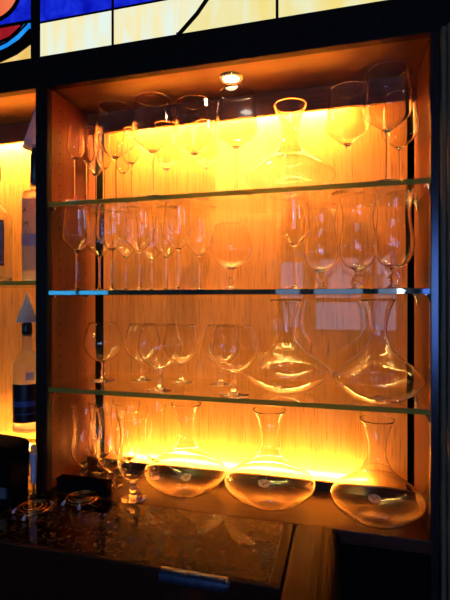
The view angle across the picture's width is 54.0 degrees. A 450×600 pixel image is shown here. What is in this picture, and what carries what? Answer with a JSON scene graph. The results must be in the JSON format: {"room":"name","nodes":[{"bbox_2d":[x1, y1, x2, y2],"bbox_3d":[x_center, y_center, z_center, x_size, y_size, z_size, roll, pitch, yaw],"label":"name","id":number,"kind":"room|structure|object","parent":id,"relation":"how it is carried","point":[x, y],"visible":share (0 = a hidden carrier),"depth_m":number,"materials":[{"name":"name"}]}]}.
{"room":"bar","nodes":[
{"label":"bar","id":0,"kind":"room"},
{"bbox_3d":[-1.485,1.613,-0.651,7.400,0.050,5.320,0,0,15],"label":"floor","id":1,"kind":"structure","parent":0,"visible":0},
{"bbox_2d":[0,444,340,599],"bbox_3d":[-0.576,0.974,0.897,1.567,1.187,0.618,0,0,15],"label":"countertop","id":2,"kind":"structure","parent":1,"relation":"on","point":[103,549],"depth_m":0.94,"materials":[{"name":"stone"}]},
{"bbox_2d":[0,434,28,507],"bbox_3d":[-0.591,0.438,1.145,0.140,0.160,0.080,0,0,15],"label":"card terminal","id":3,"kind":"object","parent":2,"relation":"on","point":[14,450],"visible":1,"depth_m":1.11,"materials":[{"name":"plastic"}]},
{"bbox_2d":[12,499,53,520],"bbox_3d":[-0.463,0.508,1.082,0.084,0.017,0.093,0,0,41],"label":"coaster","id":4,"kind":"object","parent":2,"relation":"on","point":[32,501],"visible":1,"depth_m":1.07,"materials":[{"name":"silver metal"}]},
{"bbox_2d":[61,490,98,509],"bbox_3d":[-0.364,0.508,1.134,0.084,0.017,0.093,0,0,26],"label":"coaster","id":5,"kind":"object","parent":2,"relation":"on","point":[82,491],"visible":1,"depth_m":1.11,"materials":[{"name":"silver metal"}]},
{"bbox_2d":[56,474,111,497],"bbox_3d":[-0.378,0.498,1.186,0.153,0.038,0.031,0,0,15],"label":"box","id":6,"kind":"object","parent":2,"relation":"on","point":[66,483],"visible":1,"depth_m":1.18,"materials":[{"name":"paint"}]},
{"bbox_2d":[117,412,149,502],"bbox_3d":[-0.239,0.410,1.156,0.084,0.214,0.084,0,0,-30],"label":"glass","id":7,"kind":"object","parent":2,"relation":"on","point":[133,458],"visible":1,"depth_m":1.13,"materials":[{"name":"clear glass"}]},
{"bbox_2d":[145,400,226,498],"bbox_3d":[-0.106,0.398,1.197,0.220,0.237,0.220,0,0,-14],"label":"decanter","id":8,"kind":"object","parent":2,"relation":"on","point":[186,470],"visible":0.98,"depth_m":1.15,"materials":[{"name":"clear glass"}]},
{"bbox_2d":[225,406,314,511],"bbox_3d":[0.114,0.398,1.130,0.229,0.237,0.229,0,0,-30],"label":"decanter","id":9,"kind":"object","parent":2,"relation":"on","point":[269,481],"visible":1,"depth_m":1.08,"materials":[{"name":"clear glass"}]},
{"bbox_2d":[0,0,449,599],"bbox_3d":[-0.332,0.454,1.286,1.880,2.228,0.315,0,0,15],"label":"display cabinet","id":10,"kind":"object","parent":1,"relation":"on","point":[304,56],"visible":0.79,"depth_m":1.22,"materials":[{"name":"brown wood"}]},
{"bbox_2d":[0,281,35,287],"bbox_3d":[-0.854,-0.047,1.417,0.761,0.012,0.234,0,0,15],"label":"glass shelf","id":11,"kind":"object","parent":10,"relation":"attached to","point":[3,284],"visible":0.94,"depth_m":1.23,"materials":[{"name":"green"}]},
{"bbox_2d":[0,158,12,280],"bbox_3d":[-0.697,-0.242,1.334,0.101,0.377,0.102,0,0,15],"label":"liquor bottle","id":12,"kind":"object","parent":11,"relation":"on","point":[6,226],"visible":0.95,"depth_m":1.32,"materials":[{"name":"clear glass"}]},
{"bbox_2d":[21,109,35,280],"bbox_3d":[-0.551,-0.305,1.284,0.074,0.503,0.075,0,0,15],"label":"liquor bottle","id":13,"kind":"object","parent":11,"relation":"on","point":[28,236],"visible":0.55,"depth_m":1.25,"materials":[{"name":"clear glass"}]},
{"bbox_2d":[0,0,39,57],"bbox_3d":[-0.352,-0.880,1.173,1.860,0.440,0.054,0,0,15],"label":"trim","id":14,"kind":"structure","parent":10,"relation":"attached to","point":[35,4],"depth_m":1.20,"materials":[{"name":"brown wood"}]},
{"bbox_2d":[0,0,30,62],"bbox_3d":[-0.639,-0.836,1.237,0.226,0.363,0.012,0,0,15],"label":"window","id":15,"kind":"structure","parent":14,"relation":"attached to","point":[13,13],"depth_m":1.22,"materials":[{"name":"multicoloured glass"}]},
{"bbox_2d":[40,0,382,56],"bbox_3d":[0.002,-0.818,1.067,1.042,0.327,0.011,0,0,15],"label":"window","id":16,"kind":"structure","parent":14,"relation":"attached to","point":[65,25],"depth_m":1.12,"materials":[{"name":"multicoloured glass"}]},
{"bbox_2d":[26,438,35,442],"bbox_3d":[-0.854,0.386,1.417,0.761,0.012,0.234,0,0,15],"label":"glass shelf","id":17,"kind":"object","parent":10,"relation":"attached to","point":[30,440],"visible":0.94,"depth_m":1.21,"materials":[{"name":"green"}]},
{"bbox_2d":[12,292,35,432],"bbox_3d":[-0.581,0.179,1.298,0.080,0.402,0.080,0,0,15],"label":"liquor bottle","id":18,"kind":"object","parent":17,"relation":"on","point":[24,365],"visible":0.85,"depth_m":1.27,"materials":[{"name":"clear glass"}]},
{"bbox_2d":[70,403,96,476],"bbox_3d":[-0.403,0.410,1.264,0.074,0.214,0.074,0,0,27],"label":"glass","id":19,"kind":"object","parent":10,"relation":"on","point":[84,438],"visible":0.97,"depth_m":1.24,"materials":[{"name":"clear glass"}]},
{"bbox_2d":[88,398,113,475],"bbox_3d":[-0.372,0.410,1.327,0.075,0.214,0.075,0,0,-30],"label":"glass","id":20,"kind":"object","parent":10,"relation":"on","point":[102,402],"visible":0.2,"depth_m":1.32,"materials":[{"name":"clear glass"}]},
{"bbox_2d":[96,406,126,490],"bbox_3d":[-0.315,0.410,1.228,0.084,0.214,0.084,0,0,-30],"label":"glass","id":21,"kind":"object","parent":10,"relation":"on","point":[108,440],"visible":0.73,"depth_m":1.20,"materials":[{"name":"clear glass"}]},
{"bbox_2d":[114,400,140,478],"bbox_3d":[-0.288,0.410,1.304,0.075,0.214,0.075,0,0,-30],"label":"glass","id":22,"kind":"object","parent":10,"relation":"on","point":[131,405],"visible":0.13,"depth_m":1.31,"materials":[{"name":"clear glass"}]},
{"bbox_2d":[114,400,140,412],"bbox_3d":[-0.288,0.388,1.304,0.075,0.170,0.075,0,0,15],"label":"bowl","id":23,"kind":"object","parent":22,"relation":"on","point":[131,405],"depth_m":1.32,"materials":[{"name":"clear glass"}]},
{"bbox_2d":[146,401,165,460],"bbox_3d":[-0.202,0.410,1.294,0.059,0.214,0.059,0,0,-6],"label":"glass","id":24,"kind":"object","parent":10,"relation":"on","point":[156,435],"visible":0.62,"depth_m":1.27,"materials":[{"name":"clear glass"}]},
{"bbox_2d":[218,71,243,84],"bbox_3d":[0.016,-0.577,1.155,0.068,0.005,0.068,0,0,15],"label":"recessed light","id":25,"kind":"object","parent":10,"relation":"attached to","point":[226,78],"visible":0.99,"depth_m":1.15,"materials":[{"name":"glass"}]},
{"bbox_2d":[49,288,429,295],"bbox_3d":[0.013,-0.019,1.188,0.954,0.012,0.234,0,0,15],"label":"glass shelf","id":26,"kind":"object","parent":10,"relation":"attached to","point":[390,291],"visible":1,"depth_m":1.08,"materials":[{"name":"teal"}]},
{"bbox_2d":[62,204,91,290],"bbox_3d":[-0.404,-0.141,1.208,0.079,0.230,0.079,0,0,-6],"label":"stemmed wine glass","id":27,"kind":"object","parent":26,"relation":"on","point":[76,224],"visible":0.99,"depth_m":1.18,"materials":[{"name":"clear glass"}]},
{"bbox_2d":[62,204,91,251],"bbox_3d":[-0.404,-0.193,1.208,0.079,0.126,0.079,0,0,15],"label":"bowl","id":28,"kind":"object","parent":27,"relation":"on","point":[76,224],"depth_m":1.18,"materials":[{"name":"clear glass"}]},
{"bbox_2d":[87,214,108,289],"bbox_3d":[-0.365,-0.135,1.286,0.075,0.218,0.075,0,0,-30],"label":"stemmed wine glass","id":29,"kind":"object","parent":26,"relation":"on","point":[95,245],"visible":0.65,"depth_m":1.26,"materials":[{"name":"clear glass"}]},
{"bbox_2d":[87,214,108,256],"bbox_3d":[-0.365,-0.184,1.286,0.075,0.119,0.075,0,0,15],"label":"bowl","id":30,"kind":"object","parent":29,"relation":"on","point":[95,245],"depth_m":1.25,"materials":[{"name":"clear glass"}]},
{"bbox_2d":[96,200,126,289],"bbox_3d":[-0.298,-0.141,1.160,0.079,0.230,0.079,0,0,43],"label":"stemmed wine glass","id":31,"kind":"object","parent":26,"relation":"on","point":[111,226],"visible":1,"depth_m":1.13,"materials":[{"name":"clear glass"}]},
{"bbox_2d":[96,200,126,249],"bbox_3d":[-0.298,-0.193,1.160,0.079,0.126,0.079,0,0,15],"label":"bowl","id":32,"kind":"object","parent":31,"relation":"on","point":[111,226],"depth_m":1.13,"materials":[{"name":"clear glass"}]},
{"bbox_2d":[116,240,134,289],"bbox_3d":[-0.293,-0.136,1.311,0.076,0.221,0.076,0,0,11],"label":"stemmed wine glass","id":33,"kind":"object","parent":26,"relation":"on","point":[124,249],"visible":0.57,"depth_m":1.29,"materials":[{"name":"clear glass"}]},
{"bbox_2d":[116,240,134,257],"bbox_3d":[-0.293,-0.186,1.311,0.076,0.121,0.076,0,0,15],"label":"bowl","id":34,"kind":"object","parent":33,"relation":"on","point":[124,249],"depth_m":1.29,"materials":[{"name":"clear glass"}]},
{"bbox_2d":[126,204,153,289],"bbox_3d":[-0.233,-0.141,1.207,0.079,0.230,0.079,0,0,43],"label":"stemmed wine glass","id":35,"kind":"object","parent":26,"relation":"on","point":[139,217],"visible":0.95,"depth_m":1.18,"materials":[{"name":"clear glass"}]},
{"bbox_2d":[126,204,153,251],"bbox_3d":[-0.233,-0.193,1.207,0.079,0.126,0.079,0,0,15],"label":"bowl","id":36,"kind":"object","parent":35,"relation":"on","point":[139,217],"depth_m":1.18,"materials":[{"name":"clear glass"}]},
{"bbox_2d":[142,222,159,289],"bbox_3d":[-0.218,-0.127,1.311,0.070,0.202,0.070,0,0,11],"label":"stemmed wine glass","id":37,"kind":"object","parent":26,"relation":"on","point":[150,252],"visible":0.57,"depth_m":1.29,"materials":[{"name":"clear glass"}]},
{"bbox_2d":[142,222,159,259],"bbox_3d":[-0.218,-0.173,1.311,0.070,0.111,0.070,0,0,15],"label":"bowl","id":38,"kind":"object","parent":37,"relation":"on","point":[150,252],"depth_m":1.29,"materials":[{"name":"clear glass"}]},
{"bbox_2d":[153,216,174,289],"bbox_3d":[-0.166,-0.129,1.247,0.071,0.207,0.071,0,0,-30],"label":"stemmed wine glass","id":39,"kind":"object","parent":26,"relation":"on","point":[160,244],"visible":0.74,"depth_m":1.22,"materials":[{"name":"clear glass"}]},
{"bbox_2d":[153,216,174,257],"bbox_3d":[-0.166,-0.176,1.247,0.071,0.113,0.071,0,0,15],"label":"bowl","id":40,"kind":"object","parent":39,"relation":"on","point":[160,244],"depth_m":1.22,"materials":[{"name":"clear glass"}]},
{"bbox_2d":[163,199,192,289],"bbox_3d":[-0.119,-0.137,1.123,0.077,0.223,0.077,0,0,-30],"label":"stemmed wine glass","id":41,"kind":"object","parent":26,"relation":"on","point":[177,222],"visible":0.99,"depth_m":1.09,"materials":[{"name":"clear glass"}]},
{"bbox_2d":[163,199,192,249],"bbox_3d":[-0.119,-0.188,1.123,0.077,0.122,0.077,0,0,15],"label":"bowl","id":42,"kind":"object","parent":41,"relation":"on","point":[177,222],"depth_m":1.09,"materials":[{"name":"clear glass"}]},
{"bbox_2d":[186,213,211,289],"bbox_3d":[-0.070,-0.127,1.190,0.070,0.202,0.070,0,0,11],"label":"stemmed wine glass","id":43,"kind":"object","parent":26,"relation":"on","point":[199,244],"visible":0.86,"depth_m":1.16,"materials":[{"name":"clear glass"}]},
{"bbox_2d":[186,213,211,255],"bbox_3d":[-0.070,-0.173,1.190,0.070,0.111,0.070,0,0,15],"label":"bowl","id":44,"kind":"object","parent":43,"relation":"on","point":[199,244],"depth_m":1.16,"materials":[{"name":"clear glass"}]},
{"bbox_2d":[210,223,251,289],"bbox_3d":[0.015,-0.108,1.126,0.109,0.164,0.109,0,0,15],"label":"brandy snifter","id":45,"kind":"object","parent":26,"relation":"on","point":[230,243],"visible":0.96,"depth_m":1.09,"materials":[{"name":"clear glass"}]},
{"bbox_2d":[210,223,251,268],"bbox_3d":[0.015,-0.134,1.126,0.109,0.112,0.109,0,0,15],"label":"bowl","id":46,"kind":"object","parent":45,"relation":"on","point":[230,243],"depth_m":1.09,"materials":[{"name":"clear glass"}]},
{"bbox_2d":[278,192,310,288],"bbox_3d":[0.168,-0.141,1.076,0.079,0.230,0.079,0,0,35],"label":"stemmed wine glass","id":47,"kind":"object","parent":26,"relation":"on","point":[294,226],"visible":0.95,"depth_m":1.05,"materials":[{"name":"clear glass"}]},
{"bbox_2d":[278,192,310,245],"bbox_3d":[0.168,-0.193,1.076,0.079,0.126,0.079,0,0,15],"label":"bowl","id":48,"kind":"object","parent":47,"relation":"on","point":[294,226],"depth_m":1.05,"materials":[{"name":"clear glass"}]},
{"bbox_2d":[304,203,337,288],"bbox_3d":[0.243,-0.131,1.120,0.085,0.212,0.085,0,0,-30],"label":"glass","id":49,"kind":"object","parent":26,"relation":"on","point":[321,244],"visible":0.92,"depth_m":1.09,"materials":[{"name":"clear glass"}]},
{"bbox_2d":[339,194,375,288],"bbox_3d":[0.325,-0.137,1.079,0.090,0.223,0.090,0,0,-14],"label":"glass","id":50,"kind":"object","parent":26,"relation":"on","point":[356,244],"visible":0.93,"depth_m":1.05,"materials":[{"name":"clear glass"}]},
{"bbox_2d":[373,187,414,288],"bbox_3d":[0.387,-0.137,1.013,0.090,0.223,0.090,0,0,43],"label":"glass","id":51,"kind":"object","parent":26,"relation":"on","point":[394,237],"visible":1,"depth_m":0.98,"materials":[{"name":"clear glass"}]},
{"bbox_2d":[49,387,429,414],"bbox_3d":[0.013,0.243,1.188,0.954,0.012,0.234,0,0,15],"label":"glass shelf","id":52,"kind":"object","parent":10,"relation":"attached to","point":[51,389],"visible":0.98,"depth_m":1.05,"materials":[{"name":"green"}]},
{"bbox_2d":[84,322,121,382],"bbox_3d":[-0.357,0.152,1.295,0.109,0.169,0.109,0,0,15],"label":"brandy snifter","id":53,"kind":"object","parent":52,"relation":"on","point":[102,340],"visible":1,"depth_m":1.26,"materials":[{"name":"clear glass"}]},
{"bbox_2d":[84,322,121,362],"bbox_3d":[-0.357,0.125,1.295,0.109,0.115,0.109,0,0,15],"label":"bowl","id":54,"kind":"object","parent":53,"relation":"on","point":[102,340],"depth_m":1.26,"materials":[{"name":"clear glass"}]},
{"bbox_2d":[124,323,153,381],"bbox_3d":[-0.243,0.153,1.305,0.104,0.166,0.104,0,0,15],"label":"brandy snifter","id":55,"kind":"object","parent":52,"relation":"on","point":[133,332],"visible":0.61,"depth_m":1.27,"materials":[{"name":"clear glass"}]},
{"bbox_2d":[124,323,153,362],"bbox_3d":[-0.243,0.127,1.305,0.104,0.113,0.104,0,0,15],"label":"bowl","id":56,"kind":"object","parent":55,"relation":"on","point":[133,332],"depth_m":1.27,"materials":[{"name":"clear glass"}]},
{"bbox_2d":[137,323,181,392],"bbox_3d":[-0.171,0.150,1.161,0.116,0.173,0.116,0,0,15],"label":"brandy snifter","id":57,"kind":"object","parent":52,"relation":"on","point":[159,346],"visible":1,"depth_m":1.12,"materials":[{"name":"clear glass"}]},
{"bbox_2d":[137,323,181,369],"bbox_3d":[-0.171,0.123,1.161,0.116,0.118,0.116,0,0,15],"label":"bowl","id":58,"kind":"object","parent":57,"relation":"on","point":[159,346],"depth_m":1.12,"materials":[{"name":"clear glass"}]},
{"bbox_2d":[170,324,199,383],"bbox_3d":[-0.125,0.153,1.273,0.104,0.166,0.104,0,0,15],"label":"brandy snifter","id":59,"kind":"object","parent":52,"relation":"on","point":[190,342],"visible":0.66,"depth_m":1.24,"materials":[{"name":"clear glass"}]},
{"bbox_2d":[176,324,199,363],"bbox_3d":[-0.125,0.127,1.273,0.104,0.113,0.104,0,0,15],"label":"bowl","id":60,"kind":"object","parent":59,"relation":"on","point":[188,332],"depth_m":1.24,"materials":[{"name":"clear glass"}]},
{"bbox_2d":[202,324,230,385],"bbox_3d":[-0.011,0.153,1.243,0.104,0.166,0.104,0,0,15],"label":"brandy snifter","id":61,"kind":"object","parent":52,"relation":"on","point":[210,329],"visible":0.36,"depth_m":1.22,"materials":[{"name":"clear glass"}]},
{"bbox_2d":[202,324,227,363],"bbox_3d":[-0.011,0.127,1.243,0.104,0.113,0.104,0,0,15],"label":"bowl","id":62,"kind":"object","parent":61,"relation":"on","point":[210,329],"depth_m":1.21,"materials":[{"name":"clear glass"}]},
{"bbox_2d":[210,325,257,397],"bbox_3d":[0.022,0.150,1.100,0.121,0.173,0.121,0,0,15],"label":"brandy snifter","id":63,"kind":"object","parent":52,"relation":"on","point":[233,348],"visible":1,"depth_m":1.06,"materials":[{"name":"clear glass"}]},
{"bbox_2d":[210,325,257,372],"bbox_3d":[0.022,0.123,1.100,0.121,0.118,0.121,0,0,15],"label":"bowl","id":64,"kind":"object","parent":63,"relation":"on","point":[233,348],"depth_m":1.05,"materials":[{"name":"clear glass"}]},
{"bbox_2d":[243,300,329,393],"bbox_3d":[0.159,0.117,1.152,0.222,0.237,0.222,0,0,-6],"label":"decanter","id":65,"kind":"object","parent":52,"relation":"on","point":[285,367],"visible":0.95,"depth_m":1.09,"materials":[{"name":"clear glass"}]},
{"bbox_2d":[332,299,426,403],"bbox_3d":[0.360,0.117,1.040,0.208,0.237,0.208,0,0,-14],"label":"decanter","id":66,"kind":"object","parent":52,"relation":"on","point":[377,374],"visible":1,"depth_m":0.99,"materials":[{"name":"clear glass"}]},
{"bbox_2d":[49,178,429,206],"bbox_3d":[0.013,-0.258,1.188,0.954,0.012,0.234,0,0,15],"label":"glass shelf","id":67,"kind":"object","parent":10,"relation":"attached to","point":[416,180],"visible":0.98,"depth_m":1.05,"materials":[{"name":"green"}]},
{"bbox_2d":[64,122,84,200],"bbox_3d":[-0.405,-0.370,1.198,0.060,0.210,0.060,0,0,15],"label":"wine glass","id":68,"kind":"object","parent":67,"relation":"on","point":[75,146],"visible":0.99,"depth_m":1.18,"materials":[{"name":"clear glass"}]},
{"bbox_2d":[66,122,84,159],"bbox_3d":[-0.405,-0.428,1.198,0.047,0.094,0.047,0,0,15],"label":"bowl","id":69,"kind":"object","parent":68,"relation":"on","point":[75,146],"depth_m":1.18,"materials":[{"name":"clear glass"}]},
{"bbox_2d":[81,125,97,209],"bbox_3d":[-0.392,-0.378,1.261,0.065,0.227,0.065,0,0,15],"label":"wine glass","id":70,"kind":"object","parent":67,"relation":"on","point":[90,151],"visible":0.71,"depth_m":1.25,"materials":[{"name":"clear glass"}]},
{"bbox_2d":[81,125,96,162],"bbox_3d":[-0.392,-0.441,1.261,0.051,0.102,0.051,0,0,15],"label":"bowl","id":71,"kind":"object","parent":70,"relation":"on","point":[90,151],"depth_m":1.24,"materials":[{"name":"clear glass"}]},
{"bbox_2d":[89,145,101,213],"bbox_3d":[-0.401,-0.373,1.369,0.054,0.217,0.054,0,0,19],"label":"wine glass","id":72,"kind":"object","parent":67,"relation":"on","point":[94,167],"visible":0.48,"depth_m":1.36,"materials":[{"name":"clear glass"}]},
{"bbox_2d":[89,145,101,175],"bbox_3d":[-0.401,-0.433,1.369,0.042,0.097,0.042,0,0,15],"label":"bowl","id":73,"kind":"object","parent":72,"relation":"on","point":[94,167],"depth_m":1.35,"materials":[{"name":"clear glass"}]},
{"bbox_2d":[94,146,111,211],"bbox_3d":[-0.361,-0.378,1.320,0.056,0.227,0.056,0,0,35],"label":"wine glass","id":74,"kind":"object","parent":67,"relation":"on","point":[104,160],"visible":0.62,"depth_m":1.31,"materials":[{"name":"clear glass"}]},
{"bbox_2d":[96,146,111,168],"bbox_3d":[-0.361,-0.441,1.320,0.044,0.102,0.044,0,0,15],"label":"bowl","id":75,"kind":"object","parent":74,"relation":"on","point":[104,160],"depth_m":1.30,"materials":[{"name":"clear glass"}]},
{"bbox_2d":[94,100,134,204],"bbox_3d":[-0.298,-0.394,1.199,0.108,0.258,0.108,0,0,15],"label":"wine glass","id":76,"kind":"object","parent":67,"relation":"on","point":[113,128],"visible":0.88,"depth_m":1.16,"materials":[{"name":"clear glass"}]},
{"bbox_2d":[94,100,134,158],"bbox_3d":[-0.298,-0.453,1.199,0.108,0.140,0.108,0,0,15],"label":"bowl","id":77,"kind":"object","parent":76,"relation":"on","point":[113,128],"depth_m":1.16,"materials":[{"name":"clear glass"}]},
{"bbox_2d":[117,156,128,214],"bbox_3d":[-0.311,-0.372,1.345,0.054,0.215,0.054,0,0,-30],"label":"wine glass","id":78,"kind":"object","parent":67,"relation":"on","point":[122,166],"visible":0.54,"depth_m":1.33,"materials":[{"name":"clear glass"}]},
{"bbox_2d":[117,156,128,173],"bbox_3d":[-0.311,-0.431,1.345,0.042,0.096,0.042,0,0,15],"label":"bowl","id":79,"kind":"object","parent":78,"relation":"on","point":[122,166],"depth_m":1.33,"materials":[{"name":"clear glass"}]},
{"bbox_2d":[122,141,139,210],"bbox_3d":[-0.274,-0.380,1.283,0.066,0.232,0.066,0,0,15],"label":"wine glass","id":80,"kind":"object","parent":67,"relation":"on","point":[132,156],"visible":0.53,"depth_m":1.27,"materials":[{"name":"clear glass"}]},
{"bbox_2d":[122,141,139,164],"bbox_3d":[-0.274,-0.444,1.283,0.052,0.104,0.052,0,0,15],"label":"bowl","id":81,"kind":"object","parent":80,"relation":"on","point":[132,156],"depth_m":1.27,"materials":[{"name":"clear glass"}]},
{"bbox_2d":[131,92,172,201],"bbox_3d":[-0.189,-0.394,1.153,0.108,0.258,0.108,0,0,15],"label":"wine glass","id":82,"kind":"object","parent":67,"relation":"on","point":[152,127],"visible":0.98,"depth_m":1.11,"materials":[{"name":"clear glass"}]},
{"bbox_2d":[131,92,172,152],"bbox_3d":[-0.189,-0.453,1.153,0.108,0.140,0.108,0,0,15],"label":"bowl","id":83,"kind":"object","parent":82,"relation":"on","point":[152,127],"depth_m":1.11,"materials":[{"name":"clear glass"}]},
{"bbox_2d":[154,122,181,209],"bbox_3d":[-0.168,-0.384,1.273,0.086,0.238,0.086,0,0,-14],"label":"wine glass","id":84,"kind":"object","parent":67,"relation":"on","point":[168,156],"visible":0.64,"depth_m":1.25,"materials":[{"name":"clear glass"}]},
{"bbox_2d":[154,122,181,169],"bbox_3d":[-0.168,-0.438,1.273,0.086,0.128,0.086,0,0,15],"label":"bowl","id":85,"kind":"object","parent":84,"relation":"on","point":[168,156],"depth_m":1.25,"materials":[{"name":"clear glass"}]},
{"bbox_2d":[174,95,213,202],"bbox_3d":[-0.082,-0.394,1.170,0.108,0.258,0.108,0,0,15],"label":"wine glass","id":86,"kind":"object","parent":67,"relation":"on","point":[193,126],"visible":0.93,"depth_m":1.13,"materials":[{"name":"clear glass"}]},
{"bbox_2d":[174,95,213,154],"bbox_3d":[-0.082,-0.453,1.170,0.108,0.140,0.108,0,0,15],"label":"bowl","id":87,"kind":"object","parent":86,"relation":"on","point":[193,126],"depth_m":1.13,"materials":[{"name":"clear glass"}]},
{"bbox_2d":[195,120,219,209],"bbox_3d":[-0.054,-0.385,1.267,0.082,0.240,0.082,0,0,35],"label":"wine glass","id":88,"kind":"object","parent":67,"relation":"on","point":[210,155],"visible":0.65,"depth_m":1.25,"materials":[{"name":"clear glass"}]},
{"bbox_2d":[196,120,219,168],"bbox_3d":[-0.054,-0.440,1.267,0.082,0.130,0.082,0,0,15],"label":"bowl","id":89,"kind":"object","parent":88,"relation":"on","point":[206,158],"depth_m":1.24,"materials":[{"name":"clear glass"}]},
{"bbox_2d":[215,85,256,198],"bbox_3d":[0.028,-0.394,1.118,0.108,0.258,0.108,0,0,15],"label":"wine glass","id":90,"kind":"object","parent":67,"relation":"on","point":[236,119],"visible":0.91,"depth_m":1.08,"materials":[{"name":"clear glass"}]},
{"bbox_2d":[215,85,256,148],"bbox_3d":[0.028,-0.453,1.118,0.108,0.140,0.108,0,0,15],"label":"bowl","id":91,"kind":"object","parent":90,"relation":"on","point":[236,119],"depth_m":1.08,"materials":[{"name":"clear glass"}]},
{"bbox_2d":[245,98,335,200],"bbox_3d":[0.168,-0.384,1.140,0.229,0.237,0.229,0,0,11],"label":"decanter","id":92,"kind":"object","parent":67,"relation":"on","point":[290,164],"visible":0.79,"depth_m":1.07,"materials":[{"name":"clear glass"}]},
{"bbox_2d":[326,81,370,196],"bbox_3d":[0.306,-0.394,1.099,0.108,0.258,0.108,0,0,15],"label":"wine glass","id":93,"kind":"object","parent":67,"relation":"on","point":[346,124],"visible":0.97,"depth_m":1.06,"materials":[{"name":"clear glass"}]},
{"bbox_2d":[326,81,370,145],"bbox_3d":[0.306,-0.453,1.099,0.108,0.140,0.108,0,0,15],"label":"bowl","id":94,"kind":"object","parent":93,"relation":"on","point":[346,124],"depth_m":1.06,"materials":[{"name":"clear glass"}]},
{"bbox_2d":[363,60,412,187],"bbox_3d":[0.370,-0.394,1.008,0.108,0.258,0.108,0,0,15],"label":"wine glass","id":95,"kind":"object","parent":67,"relation":"on","point":[388,99],"visible":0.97,"depth_m":0.97,"materials":[{"name":"clear glass"}]},
{"bbox_2d":[363,60,412,131],"bbox_3d":[0.370,-0.453,1.008,0.108,0.140,0.108,0,0,15],"label":"bowl","id":96,"kind":"object","parent":95,"relation":"on","point":[388,99],"depth_m":0.97,"materials":[{"name":"clear glass"}]},
{"bbox_2d":[381,91,419,186],"bbox_3d":[0.437,-0.386,1.103,0.090,0.243,0.090,0,0,-30],"label":"wine glass","id":97,"kind":"object","parent":67,"relation":"on","point":[405,132],"visible":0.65,"depth_m":1.07,"materials":[{"name":"clear glass"}]},
{"bbox_2d":[381,91,419,148],"bbox_3d":[0.437,-0.442,1.103,0.090,0.131,0.090,0,0,15],"label":"bowl","id":98,"kind":"object","parent":97,"relation":"on","point":[405,132],"depth_m":1.07,"materials":[{"name":"clear glass"}]},
{"bbox_2d":[330,415,426,529],"bbox_3d":[0.358,0.398,1.041,0.213,0.237,0.213,0,0,-30],"label":"decanter","id":99,"kind":"object","parent":10,"relation":"in","point":[373,495],"visible":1,"depth_m":0.99,"materials":[{"name":"clear glass"}]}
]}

